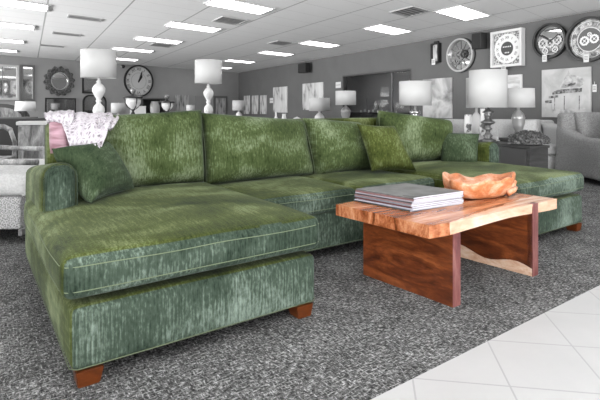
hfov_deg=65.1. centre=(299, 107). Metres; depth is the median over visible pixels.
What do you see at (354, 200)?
magazine
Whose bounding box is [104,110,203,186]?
cushion
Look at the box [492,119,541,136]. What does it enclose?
cushion
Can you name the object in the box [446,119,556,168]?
sofa
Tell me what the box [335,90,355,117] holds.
table lamp
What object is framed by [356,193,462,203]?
magazine
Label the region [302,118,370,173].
cushion
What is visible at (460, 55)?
wall clock
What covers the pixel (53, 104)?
wall mirror
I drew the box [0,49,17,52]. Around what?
recessed light
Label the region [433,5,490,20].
recessed light
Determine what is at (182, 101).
canvas painting
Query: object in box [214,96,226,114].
canvas painting
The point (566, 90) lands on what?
canvas painting
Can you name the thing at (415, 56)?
wall
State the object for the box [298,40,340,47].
recessed light
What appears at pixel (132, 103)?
bowl
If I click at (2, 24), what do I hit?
recessed light
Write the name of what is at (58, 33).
ceiling vent
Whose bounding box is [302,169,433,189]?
seat cushion
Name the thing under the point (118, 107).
table lamp
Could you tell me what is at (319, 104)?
table lamp
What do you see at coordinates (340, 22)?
ceiling
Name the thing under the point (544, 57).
price tag
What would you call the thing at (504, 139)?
side table
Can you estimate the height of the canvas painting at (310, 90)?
0.952 m
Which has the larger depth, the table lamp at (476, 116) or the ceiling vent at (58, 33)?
the ceiling vent at (58, 33)
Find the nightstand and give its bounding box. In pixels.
[478,140,549,167]
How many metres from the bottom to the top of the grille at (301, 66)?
0.300 m
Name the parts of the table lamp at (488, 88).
lamp shade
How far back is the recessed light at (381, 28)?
10.12 m
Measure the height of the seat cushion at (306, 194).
0.167 m
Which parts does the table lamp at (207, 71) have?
lamp shade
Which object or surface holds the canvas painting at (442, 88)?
attached to the wall at (415, 56)
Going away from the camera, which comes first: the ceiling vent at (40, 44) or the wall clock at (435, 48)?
the wall clock at (435, 48)
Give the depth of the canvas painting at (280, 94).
18.70 m
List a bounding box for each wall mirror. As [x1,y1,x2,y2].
[0,64,18,99]
[21,65,34,100]
[43,66,74,95]
[45,98,75,112]
[82,78,97,93]
[83,95,106,112]
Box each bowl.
[125,98,140,108]
[161,103,173,110]
[442,172,517,198]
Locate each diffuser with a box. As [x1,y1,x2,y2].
[0,39,22,42]
[227,60,252,62]
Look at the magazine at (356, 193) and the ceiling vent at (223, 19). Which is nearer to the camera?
the magazine at (356, 193)
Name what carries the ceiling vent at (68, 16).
in the ceiling
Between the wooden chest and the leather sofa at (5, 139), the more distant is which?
the leather sofa at (5, 139)
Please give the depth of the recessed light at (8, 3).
7.75 m
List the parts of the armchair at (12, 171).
seat panel, arm rail, rail, arm rail, leg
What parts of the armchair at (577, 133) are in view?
frame, arm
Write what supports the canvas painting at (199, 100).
attached to the wall at (172, 82)
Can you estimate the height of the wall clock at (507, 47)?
0.754 m
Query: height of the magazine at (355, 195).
0.008 m
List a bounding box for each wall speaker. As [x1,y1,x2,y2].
[298,63,309,72]
[472,32,486,49]
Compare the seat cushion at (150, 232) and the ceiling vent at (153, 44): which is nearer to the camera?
the seat cushion at (150, 232)
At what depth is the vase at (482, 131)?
6.58 m
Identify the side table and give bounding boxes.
[479,135,497,140]
[499,137,508,141]
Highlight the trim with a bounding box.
[342,69,410,114]
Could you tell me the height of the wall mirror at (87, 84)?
0.604 m
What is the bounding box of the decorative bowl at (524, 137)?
[507,130,550,144]
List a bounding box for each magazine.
[354,194,461,204]
[354,200,462,211]
[355,190,463,200]
[355,192,462,202]
[355,195,462,206]
[355,197,463,207]
[355,198,462,210]
[356,183,462,198]
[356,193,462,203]
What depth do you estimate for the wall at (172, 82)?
18.18 m
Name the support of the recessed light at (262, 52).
in the ceiling
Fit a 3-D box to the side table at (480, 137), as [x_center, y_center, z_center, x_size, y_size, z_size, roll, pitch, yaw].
[2.485,0.700,6.750,0.550,0.600,0.420,0,0,0]
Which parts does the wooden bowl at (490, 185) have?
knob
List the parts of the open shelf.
panel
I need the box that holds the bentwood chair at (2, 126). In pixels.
[0,124,16,158]
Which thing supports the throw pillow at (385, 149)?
on the sectional sofa at (220, 220)
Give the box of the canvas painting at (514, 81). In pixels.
[508,74,522,87]
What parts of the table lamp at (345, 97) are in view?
lamp shade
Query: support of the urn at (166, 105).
on the side table
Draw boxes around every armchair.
[0,145,44,235]
[555,112,599,180]
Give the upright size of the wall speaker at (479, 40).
0.337 m
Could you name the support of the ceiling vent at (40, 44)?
in the ceiling
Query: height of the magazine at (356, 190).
0.008 m
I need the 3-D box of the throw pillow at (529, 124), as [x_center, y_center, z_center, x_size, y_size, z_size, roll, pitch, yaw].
[3.500,0.345,7.269,0.366,0.335,0.230,0,0,0]
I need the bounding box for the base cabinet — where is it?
[0,104,29,116]
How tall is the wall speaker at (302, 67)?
0.340 m
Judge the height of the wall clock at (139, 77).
1.258 m
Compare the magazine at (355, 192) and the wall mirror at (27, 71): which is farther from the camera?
the wall mirror at (27, 71)
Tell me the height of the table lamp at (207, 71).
0.962 m
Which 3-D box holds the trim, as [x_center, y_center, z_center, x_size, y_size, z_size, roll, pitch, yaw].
[2.195,-0.015,13.654,0.160,2.030,3.161,0,0,-29]
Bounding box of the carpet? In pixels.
[0,177,599,399]
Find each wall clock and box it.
[124,65,153,96]
[430,41,440,62]
[446,38,475,72]
[490,27,524,67]
[532,23,566,58]
[565,16,599,61]
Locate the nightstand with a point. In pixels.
(523, 155)
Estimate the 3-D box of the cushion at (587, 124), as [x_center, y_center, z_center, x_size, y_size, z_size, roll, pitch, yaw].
[4.454,0.300,6.724,1.020,0.482,0.298,0,0,-3]
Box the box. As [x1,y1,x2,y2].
[130,106,145,113]
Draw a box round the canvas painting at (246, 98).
[244,96,249,113]
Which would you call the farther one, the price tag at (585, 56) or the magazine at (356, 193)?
the price tag at (585, 56)
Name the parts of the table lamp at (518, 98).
lamp shade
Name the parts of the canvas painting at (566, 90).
painted lid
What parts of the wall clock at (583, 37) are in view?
plate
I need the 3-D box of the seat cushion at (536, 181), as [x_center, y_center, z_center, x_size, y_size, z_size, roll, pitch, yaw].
[1.490,0.586,4.087,1.132,0.191,1.396,0,0,-35]
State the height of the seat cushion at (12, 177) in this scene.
0.211 m
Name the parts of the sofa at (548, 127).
frame, arm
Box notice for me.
[336,82,340,87]
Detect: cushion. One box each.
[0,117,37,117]
[0,159,44,195]
[24,182,318,299]
[49,122,69,152]
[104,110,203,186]
[202,113,312,183]
[213,176,356,214]
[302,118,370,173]
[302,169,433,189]
[376,111,452,161]
[384,160,583,196]
[446,119,463,132]
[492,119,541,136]
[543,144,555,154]
[574,112,599,138]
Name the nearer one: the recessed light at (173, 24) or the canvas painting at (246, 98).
the recessed light at (173, 24)
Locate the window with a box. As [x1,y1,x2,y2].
[345,71,409,117]
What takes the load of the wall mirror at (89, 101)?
attached to the wall at (172, 82)
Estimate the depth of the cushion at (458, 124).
7.79 m
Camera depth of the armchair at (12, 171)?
3.48 m
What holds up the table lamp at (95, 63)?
on the side table
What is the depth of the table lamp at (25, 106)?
8.19 m
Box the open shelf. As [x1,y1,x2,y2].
[140,98,164,112]
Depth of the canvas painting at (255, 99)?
20.83 m
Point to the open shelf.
(146, 102)
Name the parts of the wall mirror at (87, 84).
mirror plate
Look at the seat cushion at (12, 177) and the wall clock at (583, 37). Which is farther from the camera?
the wall clock at (583, 37)
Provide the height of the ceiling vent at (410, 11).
0.012 m
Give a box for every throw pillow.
[52,142,133,202]
[357,124,415,170]
[441,133,478,161]
[490,119,499,140]
[515,119,537,132]
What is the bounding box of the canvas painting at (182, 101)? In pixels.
[176,95,188,110]
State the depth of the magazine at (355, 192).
2.69 m
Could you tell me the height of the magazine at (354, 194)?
0.008 m
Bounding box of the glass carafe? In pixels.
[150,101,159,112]
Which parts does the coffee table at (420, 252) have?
panel leg, panel leg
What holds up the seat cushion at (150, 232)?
on the sectional sofa at (220, 220)
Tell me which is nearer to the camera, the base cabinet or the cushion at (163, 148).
the cushion at (163, 148)
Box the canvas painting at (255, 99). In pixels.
[252,95,258,113]
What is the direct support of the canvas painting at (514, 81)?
attached to the wall at (415, 56)
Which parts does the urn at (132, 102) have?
lid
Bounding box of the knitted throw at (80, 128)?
[44,110,118,147]
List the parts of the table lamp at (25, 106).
lamp shade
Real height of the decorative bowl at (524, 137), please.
0.171 m
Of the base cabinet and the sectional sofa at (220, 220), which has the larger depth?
the base cabinet
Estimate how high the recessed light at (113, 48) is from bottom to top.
0.014 m
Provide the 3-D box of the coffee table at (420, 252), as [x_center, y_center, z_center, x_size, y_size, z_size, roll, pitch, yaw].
[0.913,0.784,2.871,1.249,0.432,0.687,0,0,-35]
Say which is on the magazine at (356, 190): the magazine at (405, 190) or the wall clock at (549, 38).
the magazine at (405, 190)
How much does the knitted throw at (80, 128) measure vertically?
0.304 m
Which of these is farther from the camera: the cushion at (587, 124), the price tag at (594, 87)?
the price tag at (594, 87)
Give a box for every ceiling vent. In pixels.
[39,44,63,47]
[52,32,80,36]
[67,14,101,21]
[149,43,173,47]
[212,16,247,24]
[267,41,293,45]
[389,6,430,16]
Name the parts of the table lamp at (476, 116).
lamp shade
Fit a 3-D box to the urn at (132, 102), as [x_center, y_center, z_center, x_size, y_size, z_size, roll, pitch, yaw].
[-3.233,-0.094,9.100,0.367,0.587,0.367,0,0,0]
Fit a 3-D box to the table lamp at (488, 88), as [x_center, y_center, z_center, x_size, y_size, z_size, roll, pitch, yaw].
[2.400,-0.033,6.000,0.460,0.922,0.460,0,0,0]
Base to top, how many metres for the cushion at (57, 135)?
0.225 m
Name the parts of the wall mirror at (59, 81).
mirror plate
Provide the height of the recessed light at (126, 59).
0.014 m
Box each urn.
[123,88,142,113]
[159,95,174,111]
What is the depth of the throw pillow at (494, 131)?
7.25 m
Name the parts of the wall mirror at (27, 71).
mirror plate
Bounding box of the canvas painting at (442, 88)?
[423,77,452,117]
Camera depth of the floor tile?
1.81 m
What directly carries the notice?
attached to the wall at (415, 56)
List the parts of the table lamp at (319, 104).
lamp shade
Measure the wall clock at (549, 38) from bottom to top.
0.664 m
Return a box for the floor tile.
[371,285,599,399]
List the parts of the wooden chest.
corner post, lid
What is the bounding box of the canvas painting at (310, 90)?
[303,82,323,109]
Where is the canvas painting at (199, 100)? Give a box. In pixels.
[195,96,204,112]
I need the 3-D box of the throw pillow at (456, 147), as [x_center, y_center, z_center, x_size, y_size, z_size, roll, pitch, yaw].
[1.521,0.394,4.463,0.355,0.309,0.242,0,0,17]
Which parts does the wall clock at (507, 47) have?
panel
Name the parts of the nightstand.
drawer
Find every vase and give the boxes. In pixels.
[464,115,471,132]
[479,109,485,136]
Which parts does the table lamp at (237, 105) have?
lamp shade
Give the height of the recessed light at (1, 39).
0.014 m
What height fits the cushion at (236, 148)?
0.516 m
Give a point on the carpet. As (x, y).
(363, 337)
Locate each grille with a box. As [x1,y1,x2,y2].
[298,63,304,72]
[472,33,479,47]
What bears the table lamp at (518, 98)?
on the side table at (504, 139)
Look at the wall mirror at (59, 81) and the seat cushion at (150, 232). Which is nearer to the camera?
the seat cushion at (150, 232)
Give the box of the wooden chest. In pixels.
[16,121,46,158]
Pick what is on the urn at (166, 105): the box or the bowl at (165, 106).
the bowl at (165, 106)
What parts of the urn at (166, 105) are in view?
lid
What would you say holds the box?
on the side table
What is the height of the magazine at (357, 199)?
0.008 m
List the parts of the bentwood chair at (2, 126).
rail, seat, leg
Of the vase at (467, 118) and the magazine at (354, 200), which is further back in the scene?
the vase at (467, 118)
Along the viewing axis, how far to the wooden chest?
5.53 m
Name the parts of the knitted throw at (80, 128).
hanging panel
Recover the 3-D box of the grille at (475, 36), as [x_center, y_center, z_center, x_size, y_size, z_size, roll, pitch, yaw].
[3.762,-1.439,10.050,0.006,0.297,0.207,0,0,-29]
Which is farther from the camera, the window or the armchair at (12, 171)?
the window
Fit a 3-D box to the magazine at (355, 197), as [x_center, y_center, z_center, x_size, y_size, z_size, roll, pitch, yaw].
[0.656,0.548,2.837,0.506,0.008,0.398,0,0,-31]
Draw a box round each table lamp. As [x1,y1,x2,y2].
[14,101,35,116]
[80,48,116,112]
[111,102,124,114]
[186,105,194,110]
[195,59,221,113]
[232,100,245,115]
[309,97,329,117]
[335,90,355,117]
[399,81,431,115]
[466,78,480,134]
[469,69,507,141]
[506,88,534,132]
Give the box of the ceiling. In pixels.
[0,0,599,72]
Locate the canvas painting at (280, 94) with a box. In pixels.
[273,86,287,112]
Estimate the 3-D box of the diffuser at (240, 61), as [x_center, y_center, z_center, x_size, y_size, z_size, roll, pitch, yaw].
[-2.179,-1.693,17.073,0.530,0.006,1.308,0,0,44]
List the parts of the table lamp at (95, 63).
lamp shade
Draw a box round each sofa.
[0,117,45,158]
[24,110,583,387]
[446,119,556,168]
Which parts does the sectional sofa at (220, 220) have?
arm, frame, arm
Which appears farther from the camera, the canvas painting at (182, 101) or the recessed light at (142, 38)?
the canvas painting at (182, 101)
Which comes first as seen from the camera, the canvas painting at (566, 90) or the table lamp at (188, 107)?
the canvas painting at (566, 90)
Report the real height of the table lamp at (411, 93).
0.687 m
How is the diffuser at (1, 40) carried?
attached to the recessed light at (1, 39)
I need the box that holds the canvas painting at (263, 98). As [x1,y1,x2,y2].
[260,95,266,113]
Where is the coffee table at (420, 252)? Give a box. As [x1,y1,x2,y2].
[336,187,556,307]
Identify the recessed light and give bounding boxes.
[0,0,49,11]
[0,22,34,29]
[0,38,24,43]
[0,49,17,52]
[111,47,154,52]
[117,58,138,60]
[133,36,183,43]
[164,21,222,32]
[203,0,274,14]
[224,59,253,62]
[258,51,294,55]
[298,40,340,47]
[362,24,412,34]
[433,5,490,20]
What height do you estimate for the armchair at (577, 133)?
0.941 m
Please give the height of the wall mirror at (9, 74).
1.139 m
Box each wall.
[0,55,238,117]
[239,10,599,123]
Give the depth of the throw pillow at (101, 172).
2.53 m
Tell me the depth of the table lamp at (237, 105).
13.85 m
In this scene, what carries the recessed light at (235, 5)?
in the ceiling
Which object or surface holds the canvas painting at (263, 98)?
attached to the wall at (415, 56)
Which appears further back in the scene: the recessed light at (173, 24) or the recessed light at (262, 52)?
the recessed light at (262, 52)
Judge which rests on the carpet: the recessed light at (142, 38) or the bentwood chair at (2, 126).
the bentwood chair at (2, 126)
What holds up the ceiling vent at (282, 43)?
in the ceiling
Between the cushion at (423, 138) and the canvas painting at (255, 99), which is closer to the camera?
the cushion at (423, 138)
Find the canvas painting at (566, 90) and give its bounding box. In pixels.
[542,67,591,116]
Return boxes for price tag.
[542,52,546,61]
[583,54,588,61]
[592,82,596,91]
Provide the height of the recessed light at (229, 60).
0.014 m
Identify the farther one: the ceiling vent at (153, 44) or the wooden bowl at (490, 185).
the ceiling vent at (153, 44)

